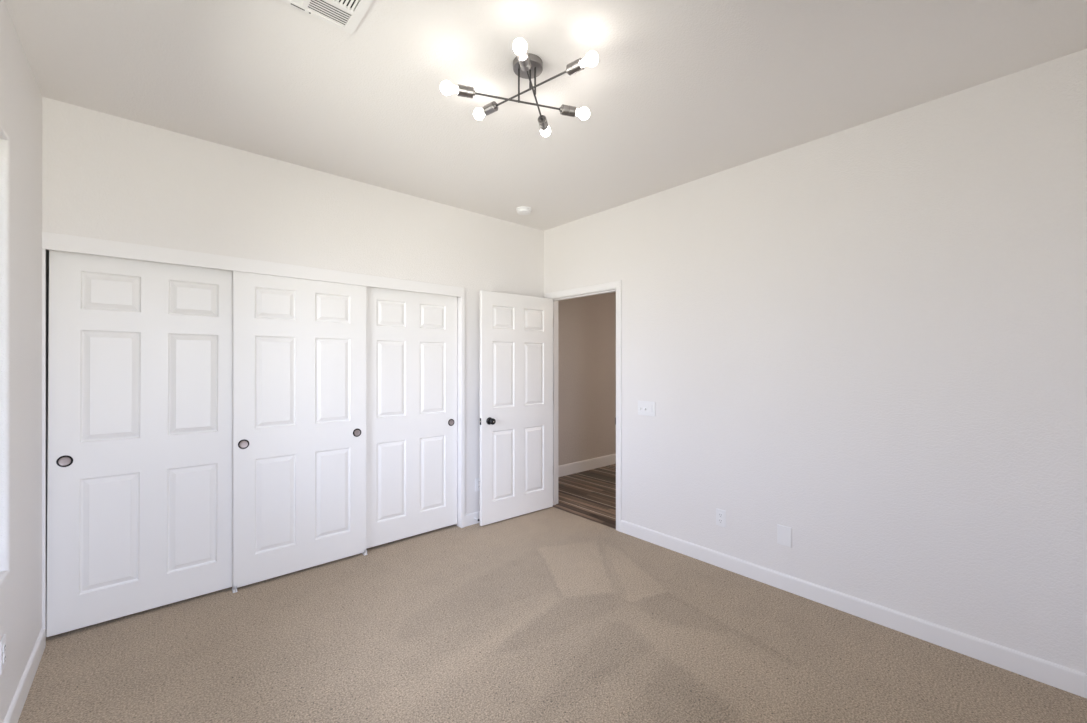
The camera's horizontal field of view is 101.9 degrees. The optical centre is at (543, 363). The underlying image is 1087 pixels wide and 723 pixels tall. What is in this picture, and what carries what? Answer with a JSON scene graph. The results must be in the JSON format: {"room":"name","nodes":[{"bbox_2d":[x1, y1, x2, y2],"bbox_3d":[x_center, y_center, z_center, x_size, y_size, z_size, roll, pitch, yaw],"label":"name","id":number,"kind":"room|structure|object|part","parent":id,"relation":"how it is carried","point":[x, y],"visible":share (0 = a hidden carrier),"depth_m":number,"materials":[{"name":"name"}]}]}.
{"room":"empty bedroom","nodes":[
{"label":"empty bedroom","id":0,"kind":"room"},
{"bbox_2d":[0,0,48,722],"bbox_3d":[-1.544,0.039,1.010,0.160,2.740,4.377,0,0,-42],"label":"wall","id":1,"kind":"structure","parent":0,"point":[20,94],"depth_m":1.80,"materials":[{"name":"white paint"}]},
{"bbox_2d":[0,634,5,674],"bbox_3d":[-1.953,1.049,1.595,0.009,0.116,0.070,0,0,-42],"label":"wall outlet","id":2,"kind":"object","parent":1,"relation":"attached to","point":[3,640],"visible":1,"depth_m":1.58,"materials":[{"name":"white plastic"}]},
{"bbox_2d":[3,628,44,722],"bbox_3d":[-1.290,1.360,0.855,0.012,0.098,3.574,0,0,-42],"label":"baseboard","id":3,"kind":"structure","parent":1,"relation":"attached to","point":[13,714],"depth_m":1.86,"materials":[{"name":"white paint"}]},
{"bbox_2d":[42,249,45,645],"bbox_3d":[-2.490,0.420,2.198,0.012,1.978,0.012,0,0,-42],"label":"trim","id":4,"kind":"structure","parent":1,"relation":"attached to","point":[43,250],"depth_m":2.20,"materials":[{"name":"white paint"}]},
{"bbox_2d":[42,97,543,514],"bbox_3d":[-1.286,0.039,3.359,3.353,2.740,0.117,0,0,-42],"label":"wall","id":5,"kind":"structure","parent":0,"point":[105,176],"depth_m":2.84,"materials":[{"name":"white paint"}]},
{"bbox_2d":[46,250,232,636],"bbox_3d":[-2.222,0.387,2.519,0.811,2.008,0.036,0,0,-42],"label":"sliding closet door","id":6,"kind":"structure","parent":5,"relation":"in","point":[140,468],"depth_m":2.47,"materials":[{"name":"white paint"}]},
{"bbox_3d":[-2.471,0.505,2.277,0.060,0.060,0.007,0,0,-42],"label":"finger pull","id":7,"kind":"part","parent":6,"relation":"part of","materials":[{"name":"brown metal"}]},
{"bbox_2d":[58,457,70,465],"bbox_3d":[-2.470,0.505,2.276,0.046,0.046,0.002,0,0,-42],"label":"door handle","id":8,"kind":"object","parent":6,"relation":"on","point":[62,461],"depth_m":2.28,"materials":[{"name":"grey metal"}]},
{"bbox_2d":[42,231,463,296],"bbox_3d":[-1.589,-0.612,2.997,2.420,0.085,0.018,0,0,-42],"label":"trim","id":9,"kind":"structure","parent":5,"relation":"attached to","point":[50,241],"depth_m":2.68,"materials":[{"name":"white paint"}]},
{"bbox_2d":[233,271,365,587],"bbox_3d":[-1.621,0.387,3.003,0.811,2.011,0.036,0,0,-42],"label":"sliding closet door","id":10,"kind":"structure","parent":5,"relation":"in","point":[299,345],"depth_m":2.96,"materials":[{"name":"white paint"}]},
{"bbox_3d":[-1.874,0.504,2.758,0.060,0.060,0.007,0,0,-42],"label":"finger pull","id":11,"kind":"part","parent":10,"relation":"part of","materials":[{"name":"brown metal"}]},
{"bbox_2d":[239,441,247,447],"bbox_3d":[-1.873,0.504,2.757,0.046,0.046,0.002,0,0,-42],"label":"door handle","id":12,"kind":"object","parent":10,"relation":"on","point":[242,444],"depth_m":2.76,"materials":[{"name":"grey metal"}]},
{"bbox_2d":[354,430,359,435],"bbox_3d":[-1.358,0.504,3.216,0.046,0.046,0.002,0,0,-42],"label":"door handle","id":13,"kind":"object","parent":10,"relation":"on","point":[356,432],"depth_m":3.22,"materials":[{"name":"grey metal"}]},
{"bbox_2d":[366,286,456,548],"bbox_3d":[-1.058,0.384,3.557,0.811,2.005,0.036,0,0,-42],"label":"sliding closet door","id":14,"kind":"structure","parent":5,"relation":"in","point":[411,337],"depth_m":3.52,"materials":[{"name":"white paint"}]},
{"bbox_2d":[455,297,464,527],"bbox_3d":[-0.730,0.420,3.831,0.032,1.978,0.119,0,0,-42],"label":"trim","id":15,"kind":"structure","parent":5,"relation":"attached to","point":[461,300],"depth_m":3.79,"materials":[{"name":"white paint"}]},
{"bbox_2d":[465,511,479,526],"bbox_3d":[-0.339,1.360,4.117,0.929,0.098,0.012,0,0,-42],"label":"baseboard","id":16,"kind":"structure","parent":5,"relation":"attached to","point":[469,518],"depth_m":3.86,"materials":[{"name":"white paint"}]},
{"bbox_2d":[475,478,479,491],"bbox_3d":[-0.575,1.071,3.909,0.070,0.116,0.009,0,0,-42],"label":"wall outlet","id":17,"kind":"object","parent":5,"relation":"attached to","point":[477,480],"visible":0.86,"depth_m":3.90,"materials":[{"name":"white plastic"}]},
{"bbox_2d":[4,0,1086,230],"bbox_3d":[-0.235,-1.381,2.149,3.630,0.100,4.420,0,0,-42],"label":"ceiling","id":18,"kind":"structure","parent":0,"point":[677,92],"depth_m":2.05,"materials":[{"name":"white paint"}]},
{"bbox_2d":[281,0,372,33],"bbox_3d":[-0.783,-1.325,1.520,0.356,0.012,0.356,0,0,-42],"label":"ceiling vent","id":19,"kind":"object","parent":18,"relation":"in","point":[346,15],"visible":1,"depth_m":1.65,"materials":[{"name":"white metal"}]},
{"bbox_2d":[440,38,598,136],"bbox_3d":[-0.090,-1.232,1.938,0.632,0.197,0.684,0,0,-42],"label":"ceiling light","id":20,"kind":"object","parent":18,"relation":"attached to","point":[526,65],"visible":1,"depth_m":1.92,"materials":[{"name":"grey metal"}]},
{"bbox_3d":[-0.396,-1.161,1.863,0.079,0.054,0.054,0,0,-18],"label":"bulb","id":21,"kind":"part","parent":20,"relation":"part of","materials":[{"name":"white glass"}]},
{"bbox_2d":[457,84,474,97],"bbox_3d":[-0.329,-1.161,1.884,0.072,0.043,0.043,0,0,-18],"label":"socket","id":22,"kind":"object","parent":20,"relation":"attached to","point":[462,90],"depth_m":1.87,"materials":[{"name":"grey metal"}]},
{"bbox_3d":[-0.307,-1.221,2.149,0.054,0.054,0.080,0,0,-42],"label":"bulb","id":23,"kind":"part","parent":20,"relation":"part of","materials":[{"name":"white glass"}]},
{"bbox_2d":[483,101,497,114],"bbox_3d":[-0.250,-1.221,2.108,0.072,0.043,0.043,0,0,37],"label":"socket","id":24,"kind":"object","parent":20,"relation":"attached to","point":[492,107],"depth_m":2.10,"materials":[{"name":"grey metal"}]},
{"bbox_3d":[-0.110,-1.161,1.955,0.402,0.008,0.008,0,0,-18],"label":"arm","id":25,"kind":"part","parent":20,"relation":"part of","materials":[{"name":"grey metal"}]},
{"bbox_3d":[-0.109,-1.231,1.955,0.008,0.148,0.008,0,0,-42],"label":"stem","id":26,"kind":"part","parent":20,"relation":"part of","materials":[{"name":"grey metal"}]},
{"bbox_3d":[-0.086,-1.191,1.671,0.054,0.054,0.079,0,0,9],"label":"bulb","id":27,"kind":"part","parent":20,"relation":"part of","materials":[{"name":"white glass"}]},
{"bbox_2d":[517,51,530,70],"bbox_3d":[-0.075,-1.191,1.740,0.043,0.043,0.072,0,0,9],"label":"socket","id":28,"kind":"object","parent":20,"relation":"attached to","point":[524,61],"depth_m":1.72,"materials":[{"name":"grey metal"}]},
{"bbox_3d":[-0.061,-1.221,1.964,0.417,0.008,0.008,0,0,37],"label":"arm","id":29,"kind":"part","parent":20,"relation":"part of","materials":[{"name":"grey metal"}]},
{"bbox_3d":[-0.039,-1.191,1.959,0.008,0.008,0.385,0,0,9],"label":"arm","id":30,"kind":"part","parent":20,"relation":"part of","materials":[{"name":"grey metal"}]},
{"bbox_3d":[-0.037,-1.246,1.946,0.008,0.118,0.008,0,0,-42],"label":"stem","id":31,"kind":"part","parent":20,"relation":"part of","materials":[{"name":"grey metal"}]},
{"bbox_2d":[538,115,547,129],"bbox_3d":[-0.003,-1.191,2.178,0.043,0.043,0.072,0,0,9],"label":"socket","id":32,"kind":"object","parent":20,"relation":"attached to","point":[542,120],"depth_m":2.15,"materials":[{"name":"grey metal"}]},
{"bbox_3d":[0.008,-1.191,2.247,0.054,0.054,0.079,0,0,9],"label":"bulb","id":33,"kind":"part","parent":20,"relation":"part of","materials":[{"name":"white glass"}]},
{"bbox_2d":[559,104,575,116],"bbox_3d":[0.109,-1.161,2.025,0.072,0.043,0.043,0,0,-18],"label":"socket","id":34,"kind":"object","parent":20,"relation":"attached to","point":[565,110],"depth_m":2.01,"materials":[{"name":"grey metal"}]},
{"bbox_2d":[566,58,584,75],"bbox_3d":[0.128,-1.221,1.819,0.072,0.043,0.043,0,0,37],"label":"socket","id":35,"kind":"object","parent":20,"relation":"attached to","point":[578,65],"depth_m":1.80,"materials":[{"name":"grey metal"}]},
{"bbox_3d":[0.176,-1.161,2.046,0.079,0.054,0.054,0,0,-18],"label":"bulb","id":36,"kind":"part","parent":20,"relation":"part of","materials":[{"name":"white glass"}]},
{"bbox_3d":[0.185,-1.221,1.779,0.054,0.054,0.080,0,0,-42],"label":"bulb","id":37,"kind":"part","parent":20,"relation":"part of","materials":[{"name":"white glass"}]},
{"bbox_2d":[516,206,531,214],"bbox_3d":[-0.168,-1.310,3.801,0.132,0.042,0.132,0,0,-42],"label":"smoke detector","id":38,"kind":"object","parent":18,"relation":"attached to","point":[523,210],"visible":1,"depth_m":3.76,"materials":[{"name":"white plastic"}]},
{"bbox_2d":[18,464,1086,722],"bbox_3d":[1.119,1.434,3.357,7.260,0.050,4.420,0,0,-42],"label":"floor","id":39,"kind":"structure","parent":0,"point":[551,614],"depth_m":2.16,"materials":[{"name":"beige carpet"}]},
{"bbox_2d":[232,583,237,592],"bbox_3d":[-1.917,1.389,2.739,0.024,0.040,0.064,0,0,-42],"label":"floor guide","id":40,"kind":"object","parent":39,"relation":"on","point":[234,588],"visible":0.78,"depth_m":2.72,"materials":[{"name":"white plastic"}]},
{"bbox_2d":[558,292,615,465],"bbox_3d":[-0.326,0.064,5.097,7.100,2.790,0.100,0,0,-42],"label":"wall","id":41,"kind":"structure","parent":0,"point":[587,324],"depth_m":5.83,"materials":[{"name":"grey paint"}]},
{"bbox_2d":[558,454,615,476],"bbox_3d":[0.968,1.340,6.177,3.530,0.140,0.012,0,0,-42],"label":"baseboard","id":42,"kind":"structure","parent":41,"relation":"attached to","point":[580,466],"depth_m":5.81,"materials":[{"name":"white paint"}]},
{"bbox_2d":[544,49,1086,673],"bbox_3d":[1.061,0.039,3.334,0.117,2.740,4.377,0,0,-42],"label":"wall","id":43,"kind":"structure","parent":0,"point":[867,341],"depth_m":2.36,"materials":[{"name":"white paint"}]},
{"bbox_2d":[479,290,552,525],"bbox_3d":[-0.229,0.383,4.064,0.835,2.028,0.171,0,0,-40],"label":"door","id":44,"kind":"structure","parent":43,"relation":"in","point":[516,421],"depth_m":4.02,"materials":[{"name":"white paint"}]},
{"bbox_3d":[-0.445,0.500,3.811,0.055,0.055,0.054,0,0,-40],"label":"knob","id":45,"kind":"part","parent":44,"relation":"part of","materials":[{"name":"black metal"}]},
{"bbox_2d":[545,280,621,531],"bbox_3d":[0.333,0.356,4.050,0.016,2.107,0.954,0,0,-42],"label":"trim","id":46,"kind":"structure","parent":43,"relation":"attached to","point":[615,284],"depth_m":3.71,"materials":[{"name":"white paint"}]},
{"bbox_2d":[551,288,615,504],"bbox_3d":[0.379,0.377,4.091,0.127,2.064,0.868,0,0,-42],"label":"trim","id":47,"kind":"structure","parent":43,"relation":"attached to","point":[555,300],"depth_m":4.39,"materials":[{"name":"white paint"}]},
{"bbox_2d":[638,400,654,416],"bbox_3d":[0.813,0.357,3.507,0.023,0.116,0.164,0,0,-42],"label":"light switch","id":48,"kind":"object","parent":43,"relation":"attached to","point":[647,408],"visible":1,"depth_m":3.51,"materials":[{"name":"white plastic"}]},
{"bbox_2d":[649,405,652,412],"bbox_3d":[0.845,0.357,3.474,0.003,0.063,0.031,0,0,-42],"label":"rocker switch","id":49,"kind":"object","parent":48,"relation":"attached to","point":[650,406],"depth_m":3.47,"materials":[{"name":"white plastic"}]},
{"bbox_2d":[716,508,725,527],"bbox_3d":[1.227,1.069,3.053,0.009,0.116,0.070,0,0,-42],"label":"wall outlet","id":50,"kind":"object","parent":43,"relation":"attached to","point":[720,514],"visible":1,"depth_m":3.05,"materials":[{"name":"white plastic"}]},
{"bbox_2d":[777,524,791,547],"bbox_3d":[1.500,1.073,2.748,0.008,0.122,0.084,0,0,-42],"label":"blank plate","id":51,"kind":"object","parent":43,"relation":"attached to","point":[784,534],"visible":1,"depth_m":2.75,"materials":[{"name":"white plastic"}]},
{"bbox_2d":[621,520,1086,697],"bbox_3d":[1.522,1.360,2.721,0.012,0.098,2.614,0,0,-42],"label":"baseboard","id":52,"kind":"structure","parent":43,"relation":"attached to","point":[1064,678],"depth_m":2.34,"materials":[{"name":"white paint"}]}
]}

